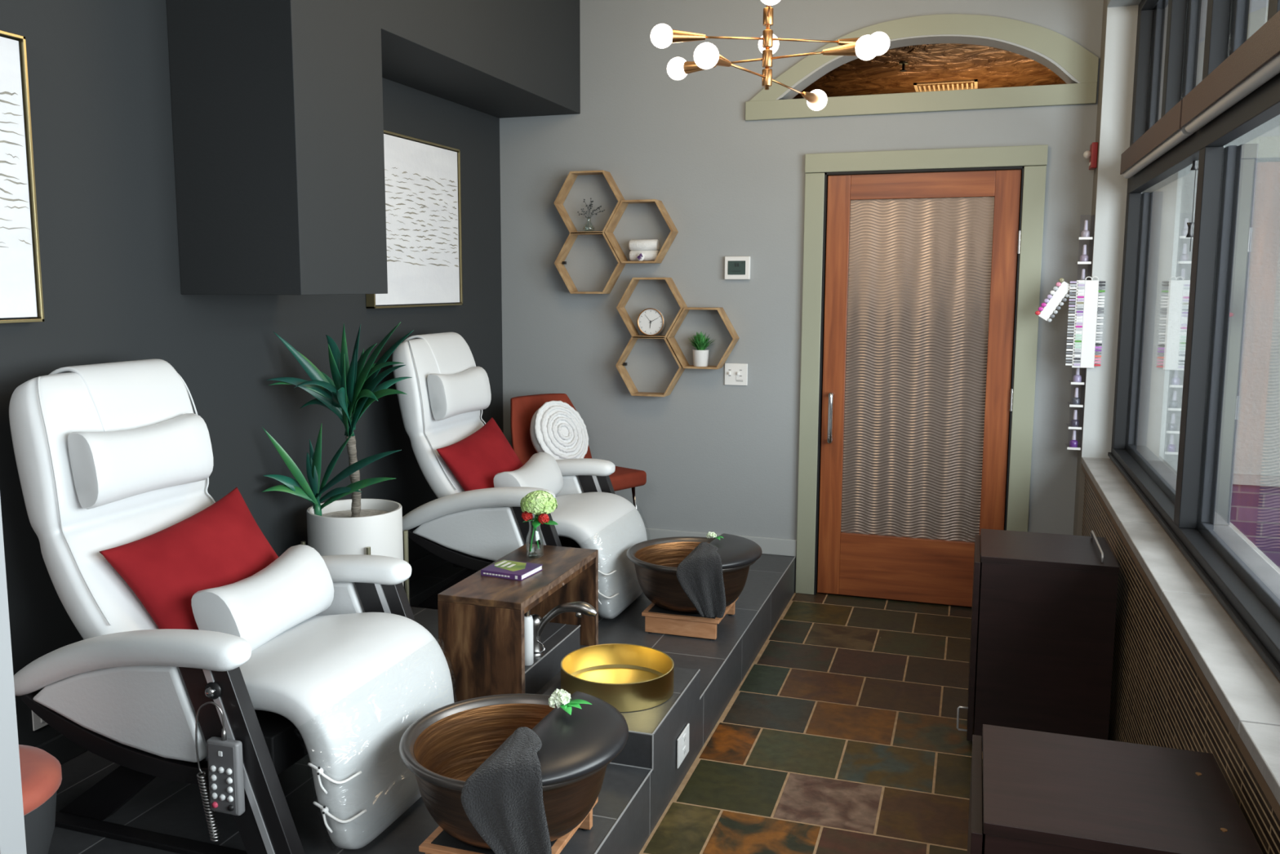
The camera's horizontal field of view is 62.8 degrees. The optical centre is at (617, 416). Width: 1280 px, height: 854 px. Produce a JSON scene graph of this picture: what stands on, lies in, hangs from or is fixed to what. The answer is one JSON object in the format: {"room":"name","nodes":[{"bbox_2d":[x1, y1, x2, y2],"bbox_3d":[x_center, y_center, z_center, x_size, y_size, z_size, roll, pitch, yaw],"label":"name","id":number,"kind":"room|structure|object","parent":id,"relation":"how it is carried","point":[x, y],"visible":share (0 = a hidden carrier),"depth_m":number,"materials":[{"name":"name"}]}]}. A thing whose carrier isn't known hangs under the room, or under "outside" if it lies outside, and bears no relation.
{"room":"salon","nodes":[
{"label":"salon","id":0,"kind":"room"},
{"bbox_2d":[0,497,26,853],"bbox_3d":[-1.080,-0.258,1.425,0.522,3.150,0.040,3,8,19],"label":"wall partition","id":1,"kind":"structure","parent":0,"point":[12,831],"depth_m":1.43,"materials":[{"name":"grey paint"}]},
{"bbox_2d":[0,0,503,746],"bbox_3d":[-1.891,-0.320,1.912,0.120,3.150,7.847,3,8,19],"label":"wall","id":2,"kind":"structure","parent":0,"point":[99,70],"depth_m":3.17,"materials":[{"name":"grey paint"}]},
{"bbox_2d":[0,30,44,323],"bbox_3d":[-1.646,-0.562,2.349,0.040,0.720,0.773,3,8,19],"label":"framed painting","id":3,"kind":"object","parent":2,"relation":"attached to","point":[20,273],"visible":1,"depth_m":2.67,"materials":[{"name":"beige paper"}]},
{"bbox_2d":[31,710,48,730],"bbox_3d":[-1.556,0.792,2.846,0.008,0.095,0.075,3,8,19],"label":"wall outlet","id":4,"kind":"object","parent":2,"relation":"attached to","point":[37,722],"visible":0.18,"depth_m":2.82,"materials":[{"name":"white plastic"}]},
{"bbox_2d":[35,552,448,764],"bbox_3d":[-1.255,0.815,3.735,0.012,0.082,4.012,3,8,19],"label":"baseboard","id":5,"kind":"structure","parent":2,"relation":"attached to","point":[60,747],"depth_m":2.94,"materials":[{"name":"grey paint"}]},
{"bbox_2d":[365,129,462,308],"bbox_3d":[-0.879,-0.843,4.580,0.040,0.720,0.775,3,8,19],"label":"framed painting","id":6,"kind":"object","parent":2,"relation":"attached to","point":[422,178],"visible":0.83,"depth_m":4.60,"materials":[{"name":"beige paper"}]},
{"bbox_2d":[165,0,580,294],"bbox_3d":[-0.775,-1.347,4.200,0.443,1.684,2.347,3,8,19],"label":"ceiling soffit","id":7,"kind":"structure","parent":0,"point":[277,121],"depth_m":3.22,"materials":[{"name":"grey paint"}]},
{"bbox_2d":[48,553,794,853],"bbox_3d":[-0.536,0.982,3.464,1.561,0.180,4.127,3,8,19],"label":"platform","id":8,"kind":"object","parent":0,"point":[165,806],"visible":0.22,"depth_m":2.74,"materials":[{"name":"tile"}]},
{"bbox_2d":[18,744,62,853],"bbox_3d":[-1.409,0.906,2.265,0.380,0.280,0.380,3,8,19],"label":"stool","id":9,"kind":"object","parent":8,"relation":"on","point":[41,773],"visible":0.7,"depth_m":2.26,"materials":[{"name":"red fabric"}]},
{"bbox_2d":[8,359,453,853],"bbox_3d":[-0.978,0.427,2.712,1.030,1.108,0.807,3,8,19],"label":"recliner","id":10,"kind":"object","parent":8,"relation":"on","point":[108,455],"depth_m":2.53,"materials":[{"name":"white leather"}]},
{"bbox_2d":[67,413,213,509],"bbox_3d":[-1.236,0.109,2.749,0.091,0.193,0.415,3,8,19],"label":"pillow","id":11,"kind":"object","parent":10,"relation":"on","point":[113,461],"depth_m":2.69,"materials":[{"name":"white leather"}]},
{"bbox_2d":[98,487,278,629],"bbox_3d":[-1.081,0.429,2.811,0.218,0.392,0.556,3,8,19],"label":"velvet pillow","id":12,"kind":"object","parent":10,"relation":"on","point":[222,544],"visible":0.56,"depth_m":2.72,"materials":[{"name":"red fabric"}]},
{"bbox_2d":[195,701,244,841],"bbox_3d":[-0.877,0.781,2.307,0.114,0.323,0.031,3,8,19],"label":"remote control","id":13,"kind":"object","parent":10,"relation":"hanging from","point":[224,793],"visible":1,"depth_m":2.29,"materials":[{"name":"grey plastic"}]},
{"bbox_2d":[191,544,333,651],"bbox_3d":[-0.921,0.489,2.764,0.148,0.222,0.409,3,8,19],"label":"bolster pillow","id":14,"kind":"object","parent":10,"relation":"on","point":[297,586],"visible":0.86,"depth_m":2.70,"materials":[{"name":"white leather"}]},
{"bbox_2d":[418,796,598,853],"bbox_3d":[-0.245,0.979,2.449,0.300,0.082,0.344,3,8,19],"label":"stand","id":15,"kind":"object","parent":8,"relation":"on","point":[439,842],"visible":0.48,"depth_m":2.34,"materials":[{"name":"brown wood"}]},
{"bbox_2d":[399,693,612,848],"bbox_3d":[-0.245,0.835,2.431,0.508,0.207,0.508,2,8,16],"label":"tub","id":16,"kind":"object","parent":15,"relation":"on","point":[446,744],"visible":0.53,"depth_m":2.50,"materials":[{"name":"brown metal"}]},
{"bbox_2d":[461,726,551,853],"bbox_3d":[-0.209,0.820,2.220,0.170,0.253,0.214,3,8,19],"label":"hand towel","id":17,"kind":"object","parent":16,"relation":"on","point":[502,799],"visible":1,"depth_m":2.15,"materials":[{"name":"black fabric"}]},
{"bbox_2d":[531,690,628,786],"bbox_3d":[-0.096,0.730,2.367,0.226,0.066,0.526,3,8,19],"label":"lid","id":18,"kind":"object","parent":16,"relation":"on","point":[576,744],"visible":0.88,"depth_m":2.31,"materials":[{"name":"black plastic"}]},
{"bbox_2d":[548,688,591,714],"bbox_3d":[-0.120,0.660,2.452,0.100,0.044,0.071,6,10,41],"label":"flower sprig","id":19,"kind":"object","parent":18,"relation":"on","point":[562,698],"visible":1,"depth_m":2.44,"materials":[{"name":"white plant"}]},
{"bbox_2d":[437,543,598,702],"bbox_3d":[-0.316,0.697,3.570,0.288,0.360,0.685,3,8,19],"label":"side table","id":20,"kind":"object","parent":8,"relation":"on","point":[482,636],"visible":0.82,"depth_m":3.28,"materials":[{"name":"brown wood"}]},
{"bbox_2d":[480,559,542,580],"bbox_3d":[-0.354,0.512,3.516,0.154,0.020,0.148,3,8,24],"label":"book","id":21,"kind":"object","parent":20,"relation":"on","point":[506,569],"visible":1,"depth_m":3.48,"materials":[{"name":"purple paper"}]},
{"bbox_2d":[494,560,526,571],"bbox_3d":[-0.362,0.500,3.531,0.126,0.001,0.106,4,8,28],"label":"picture","id":22,"kind":"object","parent":21,"relation":"on","point":[503,565],"depth_m":3.52},
{"bbox_2d":[520,489,558,558],"bbox_3d":[-0.277,0.377,3.697,0.131,0.238,0.131,-1,7,-7],"label":"flower vase","id":23,"kind":"object","parent":20,"relation":"on","point":[538,502],"visible":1,"depth_m":3.66,"materials":[{"name":"clear glass"}]},
{"bbox_2d":[391,332,647,618],"bbox_3d":[-0.404,0.216,4.383,1.030,1.108,0.807,3,8,19],"label":"recliner","id":24,"kind":"object","parent":8,"relation":"on","point":[446,392],"visible":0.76,"depth_m":4.20,"materials":[{"name":"white leather"}]},
{"bbox_2d":[426,366,491,421],"bbox_3d":[-0.661,-0.102,4.421,0.091,0.193,0.415,3,8,19],"label":"pillow","id":25,"kind":"object","parent":24,"relation":"on","point":[453,393],"depth_m":4.35,"materials":[{"name":"white leather"}]},
{"bbox_2d":[435,417,523,491],"bbox_3d":[-0.533,0.227,4.407,0.218,0.392,0.556,3,8,19],"label":"velvet pillow","id":26,"kind":"object","parent":24,"relation":"on","point":[474,460],"visible":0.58,"depth_m":4.30,"materials":[{"name":"red fabric"}]},
{"bbox_2d":[493,452,563,495],"bbox_3d":[-0.366,0.285,4.379,0.148,0.222,0.409,3,8,19],"label":"bolster pillow","id":27,"kind":"object","parent":24,"relation":"on","point":[541,470],"visible":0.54,"depth_m":4.38,"materials":[{"name":"white leather"}]},
{"bbox_2d":[510,393,646,509],"bbox_3d":[-0.228,0.298,5.101,0.592,0.769,0.500,7,10,43],"label":"dining chair","id":28,"kind":"object","parent":8,"relation":"on","point":[522,408],"visible":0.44,"depth_m":5.08,"materials":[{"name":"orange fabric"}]},
{"bbox_2d":[529,400,588,459],"bbox_3d":[-0.288,0.081,5.090,0.197,0.317,0.334,7,10,44],"label":"round pillow","id":29,"kind":"object","parent":28,"relation":"on","point":[557,429],"visible":0.97,"depth_m":5.04,"materials":[{"name":"white fabric"}]},
{"bbox_2d":[524,555,795,853],"bbox_3d":[-0.037,0.865,3.278,0.521,0.105,4.127,3,8,19],"label":"trim","id":30,"kind":"structure","parent":8,"relation":"attached to","point":[575,628],"depth_m":2.99,"materials":[{"name":"grey metal"}]},
{"bbox_2d":[641,596,738,639],"bbox_3d":[0.288,0.769,4.109,0.300,0.082,0.344,3,8,19],"label":"stand","id":31,"kind":"object","parent":8,"relation":"on","point":[660,620],"visible":0.64,"depth_m":3.96,"materials":[{"name":"brown wood"}]},
{"bbox_2d":[626,536,756,613],"bbox_3d":[0.288,0.626,4.090,0.508,0.207,0.508,1,7,6],"label":"tub","id":32,"kind":"object","parent":31,"relation":"on","point":[656,562],"visible":0.63,"depth_m":3.97,"materials":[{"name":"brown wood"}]},
{"bbox_2d":[676,542,725,617],"bbox_3d":[0.324,0.610,3.879,0.170,0.253,0.214,3,8,19],"label":"hand towel","id":33,"kind":"object","parent":32,"relation":"on","point":[700,574],"visible":1,"depth_m":3.81,"materials":[{"name":"black fabric"}]},
{"bbox_2d":[709,533,762,568],"bbox_3d":[0.437,0.521,4.026,0.226,0.066,0.526,3,8,19],"label":"footrest","id":34,"kind":"object","parent":32,"relation":"on","point":[734,551],"visible":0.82,"depth_m":3.96,"materials":[{"name":"black plastic"}]},
{"bbox_2d":[706,531,723,539],"bbox_3d":[0.377,0.461,4.081,0.076,0.032,0.046,5,9,35],"label":"flower sprig","id":35,"kind":"object","parent":34,"relation":"on","point":[709,534],"visible":1,"depth_m":4.08,"materials":[{"name":"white plant"}]},
{"bbox_2d":[596,556,795,853],"bbox_3d":[0.203,1.015,3.214,0.008,0.179,4.127,3,8,19],"label":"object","id":36,"kind":"structure","parent":8,"relation":"attached to","point":[630,833],"depth_m":3.36,"materials":[{"name":"tile"}]},
{"bbox_2d":[676,723,688,768],"bbox_3d":[0.199,0.991,3.164,0.008,0.090,0.125,3,8,19],"label":"wall outlet","id":37,"kind":"object","parent":36,"relation":"attached to","point":[682,741],"visible":1,"depth_m":3.15,"materials":[{"name":"white plastic"}]},
{"bbox_2d":[410,606,580,693],"bbox_3d":[-0.716,0.809,3.710,1.049,0.100,0.514,3,8,19],"label":"floor","id":38,"kind":"structure","parent":0,"point":[553,633],"depth_m":3.63,"materials":[{"name":"tile"}]},
{"bbox_2d":[300,498,409,603],"bbox_3d":[-0.954,0.535,3.830,0.336,0.414,0.336,3,8,19],"label":"planter","id":39,"kind":"object","parent":38,"relation":"on","point":[378,530],"visible":0.5,"depth_m":3.69,"materials":[{"name":"white ceramic"}]},
{"bbox_2d":[262,322,413,517],"bbox_3d":[-0.928,0.026,3.729,0.479,0.733,0.454,3,8,19],"label":"yucca plant","id":40,"kind":"object","parent":39,"relation":"on","point":[353,388],"visible":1,"depth_m":3.71,"materials":[{"name":"green plant"}]},
{"bbox_2d":[524,609,533,665],"bbox_3d":[-0.292,0.700,3.383,0.040,0.201,0.040,3,8,19],"label":"soap dispenser","id":41,"kind":"object","parent":38,"relation":"on","point":[528,620],"visible":0.59,"depth_m":3.37,"materials":[{"name":"white plastic"}]},
{"bbox_2d":[531,601,597,657],"bbox_3d":[-0.185,0.696,3.423,0.245,0.199,0.071,3,8,19],"label":"faucet","id":42,"kind":"object","parent":38,"relation":"on","point":[580,608],"visible":0.88,"depth_m":3.42,"materials":[{"name":"silver metal"}]},
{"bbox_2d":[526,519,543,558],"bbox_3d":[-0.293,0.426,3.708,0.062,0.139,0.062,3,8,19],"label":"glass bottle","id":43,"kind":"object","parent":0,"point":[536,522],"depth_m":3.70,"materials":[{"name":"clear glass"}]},
{"bbox_2d":[542,666,697,733],"bbox_3d":[-0.010,0.878,3.176,0.392,0.100,0.510,3,8,19],"label":"ledge","id":44,"kind":"structure","parent":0,"point":[645,720],"depth_m":3.02,"materials":[{"name":"tile"}]},
{"bbox_2d":[560,643,673,711],"bbox_3d":[-0.002,0.784,3.175,0.342,0.086,0.342,3,8,19],"label":"basin","id":45,"kind":"object","parent":44,"relation":"on","point":[629,677],"visible":0.9,"depth_m":3.25,"materials":[{"name":"gold metal"}]},
{"bbox_2d":[610,669,700,773],"bbox_3d":[-0.009,0.883,3.175,0.399,0.111,0.513,3,8,19],"label":"sink pedestal","id":46,"kind":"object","parent":44,"relation":"attached to","point":[637,751],"depth_m":2.96,"materials":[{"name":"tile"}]},
{"bbox_2d":[692,349,709,366],"bbox_3d":[0.405,-0.288,5.122,0.081,0.080,0.081,3,8,19],"label":"pot","id":47,"kind":"object","parent":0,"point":[700,357],"depth_m":5.09,"materials":[{"name":"white ceramic"}]},
{"bbox_2d":[499,0,1103,589],"bbox_3d":[0.884,-0.711,5.029,3.105,3.150,0.130,3,8,19],"label":"wall","id":48,"kind":"structure","parent":0,"point":[716,456],"depth_m":5.11,"materials":[{"name":"grey paint"}]},
{"bbox_2d":[553,170,678,293],"bbox_3d":[-0.011,-0.910,5.188,0.617,0.599,0.098,3,8,19],"label":"shelf","id":49,"kind":"object","parent":48,"relation":"attached to","point":[607,232],"visible":1,"depth_m":5.19,"materials":[{"name":"brown wood"}]},
{"bbox_2d":[577,198,604,231],"bbox_3d":[-0.130,-1.005,5.218,0.144,0.164,0.060,3,8,19],"label":"vase","id":50,"kind":"object","parent":49,"relation":"in","point":[591,202],"visible":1,"depth_m":5.21,"materials":[{"name":"clear glass"}]},
{"bbox_2d":[629,249,659,261],"bbox_3d":[0.131,-0.793,5.160,0.145,0.053,0.053,3,8,19],"label":"rolled towel","id":51,"kind":"object","parent":49,"relation":"on","point":[650,255],"visible":0.69,"depth_m":5.14,"materials":[{"name":"white fabric"}]},
{"bbox_2d":[628,239,659,250],"bbox_3d":[0.130,-0.844,5.154,0.145,0.053,0.053,3,8,19],"label":"rolled towel","id":52,"kind":"object","parent":51,"relation":"on","point":[643,244],"visible":1,"depth_m":5.13,"materials":[{"name":"white fabric"}]},
{"bbox_2d":[615,277,739,396],"bbox_3d":[0.290,-0.390,5.150,0.603,0.581,0.098,3,8,19],"label":"shelf","id":53,"kind":"object","parent":48,"relation":"attached to","point":[668,338],"visible":1,"depth_m":5.15,"materials":[{"name":"brown wood"}]},
{"bbox_2d":[637,308,665,335],"bbox_3d":[0.166,-0.469,5.183,0.135,0.135,0.034,3,8,19],"label":"clock","id":54,"kind":"object","parent":53,"relation":"in","point":[651,322],"visible":1,"depth_m":5.17,"materials":[{"name":"white ceramic"}]},
{"bbox_2d":[688,332,718,366],"bbox_3d":[0.407,-0.333,5.104,0.160,0.174,0.114,3,8,19],"label":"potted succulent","id":55,"kind":"object","parent":53,"relation":"on","point":[700,355],"visible":1,"depth_m":5.09,"materials":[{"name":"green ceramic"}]},
{"bbox_2d":[644,527,796,555],"bbox_3d":[0.131,0.608,5.377,1.568,0.082,0.015,3,8,19],"label":"baseboard","id":56,"kind":"structure","parent":48,"relation":"attached to","point":[776,546],"depth_m":5.17,"materials":[{"name":"grey"}]},
{"bbox_2d":[724,363,747,385],"bbox_3d":[0.576,-0.207,5.118,0.113,0.106,0.019,3,8,19],"label":"light switch","id":57,"kind":"object","parent":48,"relation":"attached to","point":[735,374],"visible":1,"depth_m":5.12,"materials":[{"name":"white plastic"}]},
{"bbox_2d":[724,256,751,279],"bbox_3d":[0.576,-0.717,5.051,0.124,0.110,0.023,3,8,19],"label":"thermostat","id":58,"kind":"object","parent":48,"relation":"attached to","point":[735,267],"visible":1,"depth_m":5.04,"materials":[{"name":"white plastic"}]},
{"bbox_2d":[795,173,824,594],"bbox_3d":[0.917,-0.135,5.008,0.090,2.012,0.025,3,8,19],"label":"trim","id":59,"kind":"structure","parent":48,"relation":"attached to","point":[814,182],"depth_m":4.99,"materials":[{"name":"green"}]},
{"bbox_2d":[817,169,1021,606],"bbox_3d":[1.383,-0.115,4.872,0.852,1.990,0.134,3,8,19],"label":"door","id":60,"kind":"structure","parent":48,"relation":"in","point":[921,268],"depth_m":4.87,"materials":[{"name":"brown wood"}]},
{"bbox_2d":[813,166,1024,594],"bbox_3d":[1.390,-0.124,4.919,0.865,2.013,0.150,3,8,19],"label":"trim","id":61,"kind":"structure","parent":48,"relation":"attached to","point":[1002,168],"depth_m":4.84,"materials":[{"name":"brown"}]},
{"bbox_2d":[745,82,1097,120],"bbox_3d":[1.321,-1.410,4.710,1.515,0.086,0.022,3,8,19],"label":"trim","id":62,"kind":"structure","parent":48,"relation":"attached to","point":[1073,94],"depth_m":4.67,"materials":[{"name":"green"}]},
{"bbox_2d":[749,13,1098,101],"bbox_3d":[1.329,-1.615,4.682,1.499,0.328,0.020,3,8,19],"label":"trim","id":63,"kind":"structure","parent":48,"relation":"attached to","point":[1080,63],"depth_m":4.58,"materials":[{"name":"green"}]},
{"bbox_2d":[804,144,1048,173],"bbox_3d":[1.370,-1.158,4.722,1.048,0.086,0.027,3,8,19],"label":"trim","id":64,"kind":"structure","parent":48,"relation":"attached to","point":[1025,155],"depth_m":4.70,"materials":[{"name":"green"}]},
{"bbox_2d":[775,34,1079,100],"bbox_3d":[1.379,-1.580,4.741,1.311,0.244,0.150,3,8,19],"label":"trim","id":65,"kind":"structure","parent":48,"relation":"attached to","point":[826,68],"depth_m":4.68,"materials":[{"name":"grey paint"}]},
{"bbox_2d":[1006,165,1046,531],"bbox_3d":[1.820,-0.095,4.703,0.091,2.012,0.025,3,8,19],"label":"trim","id":66,"kind":"structure","parent":48,"relation":"attached to","point":[1034,176],"depth_m":4.66,"materials":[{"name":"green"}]},
{"bbox_2d":[639,591,982,853],"bbox_3d":[-0.398,1.352,1.663,3.205,0.099,7.747,3,8,19],"label":"floor","id":67,"kind":"structure","parent":0,"point":[688,775],"depth_m":3.46,"materials":[{"name":"concrete"}]},
{"bbox_2d":[643,592,982,853],"bbox_3d":[0.254,1.335,1.418,1.248,0.004,7.577,3,8,19],"label":"floor tiles","id":68,"kind":"structure","parent":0,"point":[935,819],"depth_m":3.45,"materials":[{"name":"tile"}]},
{"bbox_2d":[956,528,1119,751],"bbox_3d":[1.374,0.731,3.482,0.449,0.679,0.399,3,8,19],"label":"base cabinet","id":69,"kind":"object","parent":68,"relation":"on","point":[1044,605],"visible":0.91,"depth_m":3.29,"materials":[{"name":"brown laminate"}]},
{"bbox_2d":[967,724,1262,853],"bbox_3d":[0.811,0.951,1.845,0.449,0.651,0.399,3,8,19],"label":"base cabinet","id":70,"kind":"object","parent":68,"relation":"on","point":[1033,792],"visible":1,"depth_m":1.75,"materials":[{"name":"brown laminate"}]},
{"bbox_2d":[792,43,1066,98],"bbox_3d":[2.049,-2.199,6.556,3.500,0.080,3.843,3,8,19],"label":"arched window","id":71,"kind":"structure","parent":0,"point":[993,67],"depth_m":6.56,"materials":[{"name":"brown wood"}]},
{"bbox_2d":[913,79,977,92],"bbox_3d":[2.192,-2.205,7.008,0.400,0.020,0.300,3,8,19],"label":"ceiling vent","id":72,"kind":"object","parent":71,"relation":"in","point":[920,90],"visible":0.81,"depth_m":6.93,"materials":[{"name":"gold metal"}]},
{"bbox_2d":[1106,0,1141,8],"bbox_3d":[0.934,-1.483,0.695,0.300,0.530,7.460,3,8,19],"label":"wall","id":73,"kind":"structure","parent":0,"point":[1111,3],"depth_m":4.21,"materials":[{"name":"grey paint"}]},
{"bbox_2d":[1129,0,1279,146],"bbox_3d":[0.957,-0.921,0.758,0.120,0.600,7.460,3,8,19],"label":"window","id":74,"kind":"structure","parent":73,"relation":"in","point":[1180,43],"depth_m":3.47,"materials":[{"name":"black metal"}]},
{"bbox_2d":[1072,0,1177,535],"bbox_3d":[2.163,-0.635,4.441,0.300,3.150,0.167,3,8,19],"label":"wall","id":75,"kind":"structure","parent":0,"point":[1168,186],"depth_m":4.37,"materials":[{"name":"grey paint"}]},
{"bbox_2d":[1066,236,1093,449],"bbox_3d":[1.991,-0.361,4.527,0.056,0.996,0.146,3,8,19],"label":"rack","id":76,"kind":"object","parent":75,"relation":"attached to","point":[1085,237],"visible":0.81,"depth_m":4.49,"materials":[{"name":"plastic"}]},
{"bbox_2d":[1069,430,1078,447],"bbox_3d":[1.975,0.095,4.543,0.035,0.076,0.035,3,8,19],"label":"nail polish","id":77,"kind":"object","parent":76,"relation":"on","point":[1073,442],"visible":1,"depth_m":4.53,"materials":[{"name":"purple glass"}]},
{"bbox_2d":[1069,440,1078,447],"bbox_3d":[1.975,0.115,4.545,0.035,0.034,0.035,3,8,19],"label":"bottle","id":78,"kind":"object","parent":77,"relation":"on","point":[1073,443],"depth_m":4.53,"materials":[{"name":"purple glass"}]},
{"bbox_2d":[1070,409,1079,426],"bbox_3d":[1.975,0.006,4.531,0.035,0.076,0.035,3,8,19],"label":"nail polish","id":79,"kind":"object","parent":76,"relation":"on","point":[1074,422],"visible":1,"depth_m":4.52,"materials":[{"name":"grey glass"}]},
{"bbox_2d":[1070,419,1079,426],"bbox_3d":[1.975,0.027,4.534,0.035,0.034,0.035,3,8,19],"label":"bottle","id":80,"kind":"object","parent":79,"relation":"on","point":[1073,423],"depth_m":4.52,"materials":[{"name":"grey glass"}]},
{"bbox_2d":[1071,387,1080,404],"bbox_3d":[1.976,-0.089,4.519,0.035,0.076,0.035,3,8,19],"label":"nail polish","id":81,"kind":"object","parent":76,"relation":"on","point":[1076,400],"visible":1,"depth_m":4.51,"materials":[{"name":"grey"}]},
{"bbox_2d":[1071,397,1080,404],"bbox_3d":[1.976,-0.068,4.522,0.035,0.034,0.035,3,8,19],"label":"bottle","id":82,"kind":"object","parent":81,"relation":"on","point":[1075,401],"depth_m":4.51,"materials":[{"name":"grey"}]},
{"bbox_2d":[1072,367,1081,382],"bbox_3d":[1.976,-0.185,4.507,0.035,0.076,0.035,3,8,19],"label":"nail polish","id":83,"kind":"object","parent":76,"relation":"on","point":[1077,378],"visible":0.78,"depth_m":4.50,"materials":[{"name":"purple glass"}]},
{"bbox_2d":[1072,374,1081,382],"bbox_3d":[1.976,-0.164,4.510,0.035,0.034,0.035,3,8,19],"label":"bottle","id":84,"kind":"object","parent":83,"relation":"on","point":[1077,378],"depth_m":4.50,"materials":[{"name":"purple glass"}]},
{"bbox_2d":[1079,244,1088,262],"bbox_3d":[1.976,-0.691,4.443,0.035,0.076,0.035,3,8,19],"label":"nail polish","id":85,"kind":"object","parent":76,"relation":"on","point":[1084,257],"visible":1,"depth_m":4.43,"materials":[{"name":"grey"}]},
{"bbox_2d":[1079,254,1088,262],"bbox_3d":[1.976,-0.670,4.446,0.035,0.034,0.035,3,8,19],"label":"bottle","id":86,"kind":"object","parent":85,"relation":"on","point":[1083,258],"depth_m":4.43,"materials":[{"name":"purple"}]},
{"bbox_2d":[1080,220,1089,237],"bbox_3d":[1.976,-0.792,4.430,0.035,0.076,0.035,3,8,19],"label":"nail polish","id":87,"kind":"object","parent":76,"relation":"on","point":[1086,233],"visible":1,"depth_m":4.42,"materials":[{"name":"grey"}]},
{"bbox_2d":[1080,230,1089,237],"bbox_3d":[1.976,-0.771,4.433,0.035,0.034,0.035,3,8,19],"label":"bottle","id":88,"kind":"object","parent":87,"relation":"on","point":[1084,233],"depth_m":4.42,"materials":[{"name":"grey"}]},
{"bbox_2d":[1065,276,1105,368],"bbox_3d":[1.974,-0.399,4.427,0.137,0.384,0.007,3,8,19],"label":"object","id":89,"kind":"object","parent":75,"relation":"attached to","point":[1083,349],"visible":1,"depth_m":4.43,"materials":[{"name":"white plastic"}]},
{"bbox_2d":[1035,278,1075,322],"bbox_3d":[1.861,-0.496,4.462,0.156,0.187,0.008,3,8,19],"label":"swatch","id":90,"kind":"object","parent":89,"relation":"attached to","point":[1055,300],"visible":1,"depth_m":4.46,"materials":[{"name":"white plastic"}]},
{"bbox_2d":[1083,142,1097,169],"bbox_3d":[1.995,-1.101,4.436,0.052,0.105,0.090,3,8,19],"label":"fire alarm","id":91,"kind":"object","parent":75,"relation":"attached to","point":[1091,154],"visible":1,"depth_m":4.39,"materials":[{"name":"red plastic"}]},
{"bbox_2d":[1081,4,1142,458],"bbox_3d":[2.077,-0.754,4.365,0.174,1.875,0.005,3,8,19],"label":"trim","id":92,"kind":"structure","parent":75,"relation":"attached to","point":[1122,21],"depth_m":4.36,"materials":[{"name":"grey paint"}]},
{"bbox_2d":[1081,475,1279,853],"bbox_3d":[0.941,1.015,1.008,0.280,0.735,7.460,3,8,19],"label":"wall","id":93,"kind":"structure","parent":0,"point":[1158,698],"depth_m":2.65,"materials":[{"name":"wood"}]},
{"bbox_2d":[1081,463,1279,821],"bbox_3d":[0.801,0.653,1.010,0.016,0.023,7.460,3,8,19],"label":"trim","id":94,"kind":"structure","parent":93,"relation":"attached to","point":[1260,780],"depth_m":2.07,"materials":[{"name":"brown"}]},
{"bbox_2d":[1081,457,1279,804],"bbox_3d":[0.858,0.628,1.004,0.130,0.027,7.490,3,8,19],"label":"window sill","id":95,"kind":"structure","parent":93,"relation":"on","point":[1245,686],"depth_m":2.26,"materials":[{"name":"stone"}]},
{"bbox_2d":[1107,72,1279,680],"bbox_3d":[0.950,-0.004,0.876,0.132,1.250,7.460,3,8,19],"label":"window","id":96,"kind":"structure","parent":93,"relation":"in","point":[1193,505],"depth_m":2.89,"materials":[{"name":"black metal"}]},
{"bbox_2d":[1120,99,1193,178],"bbox_3d":[1.824,-0.924,3.580,0.044,0.098,1.320,3,8,19],"label":"roller blind","id":97,"kind":"object","parent":96,"relation":"attached to","point":[1167,132],"visible":0.89,"depth_m":3.41,"materials":[{"name":"brown fabric"}]},
{"bbox_2d":[1185,160,1198,251],"bbox_3d":[1.738,-0.645,3.176,0.021,0.287,0.021,3,8,19],"label":"blind cord","id":98,"kind":"object","parent":96,"relation":"hanging from","point":[1194,167],"visible":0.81,"depth_m":3.18,"materials":[{"name":"black plastic"}]},
{"bbox_2d":[1181,10,1279,133],"bbox_3d":[1.357,-0.752,2.221,0.044,0.098,1.525,3,8,19],"label":"roller blind","id":99,"kind":"object","parent":96,"relation":"attached to","point":[1256,61],"visible":1,"depth_m":2.34,"materials":[{"name":"brown fabric"}]},
{"bbox_2d":[1110,458,1279,682],"bbox_3d":[0.903,0.611,0.970,0.016,0.016,7.460,3,8,19],"label":"trim","id":100,"kind":"structure","parent":93,"relation":"attached to","point":[1110,459],"depth_m":2.52,"materials":[{"name":"brown"}]},
{"bbox_2d":[1159,0,1279,568],"bbox_3d":[4.217,-1.131,4.201,3.800,4.200,0.320,3,8,19],"label":"wall","id":101,"kind":"structure","parent":0,"point":[1257,449],"depth_m":4.65,"materials":[{"name":"paint"}]},
{"bbox_2d":[1159,455,1279,574],"bbox_3d":[1.133,0.655,1.109,0.110,0.065,7.860,3,8,19],"label":"trim","id":102,"kind":"structure","parent":101,"relation":"attached to","point":[1232,526],"depth_m":3.10,"materials":[{"name":"stone"}]},
{"bbox_2d":[1232,473,1279,486],"bbox_3d":[4.212,0.321,4.376,3.800,0.045,0.338,3,8,19],"label":"trim","id":103,"kind":"structure","parent":101,"relation":"on","point":[1241,479],"depth_m":4.66,"materials":[{"name":"grey"}]},
{"bbox_3d":[-0.362,-1.865,1.192,3.305,0.100,7.847,3,8,19],"label":"ceiling","id":104,"kind":"structure","parent":0,"visible":0},
{"bbox_2d":[650,0,889,111],"bbox_3d":[0.493,-1.580,3.406,0.791,1.020,0.674,-3,8,-22],"label":"chandelier","id":105,"kind":"object","parent":104,"relation":"hanging from","point":[866,47],"visible":1,"depth_m":3.38,"materials":[{"name":"gold metal"}]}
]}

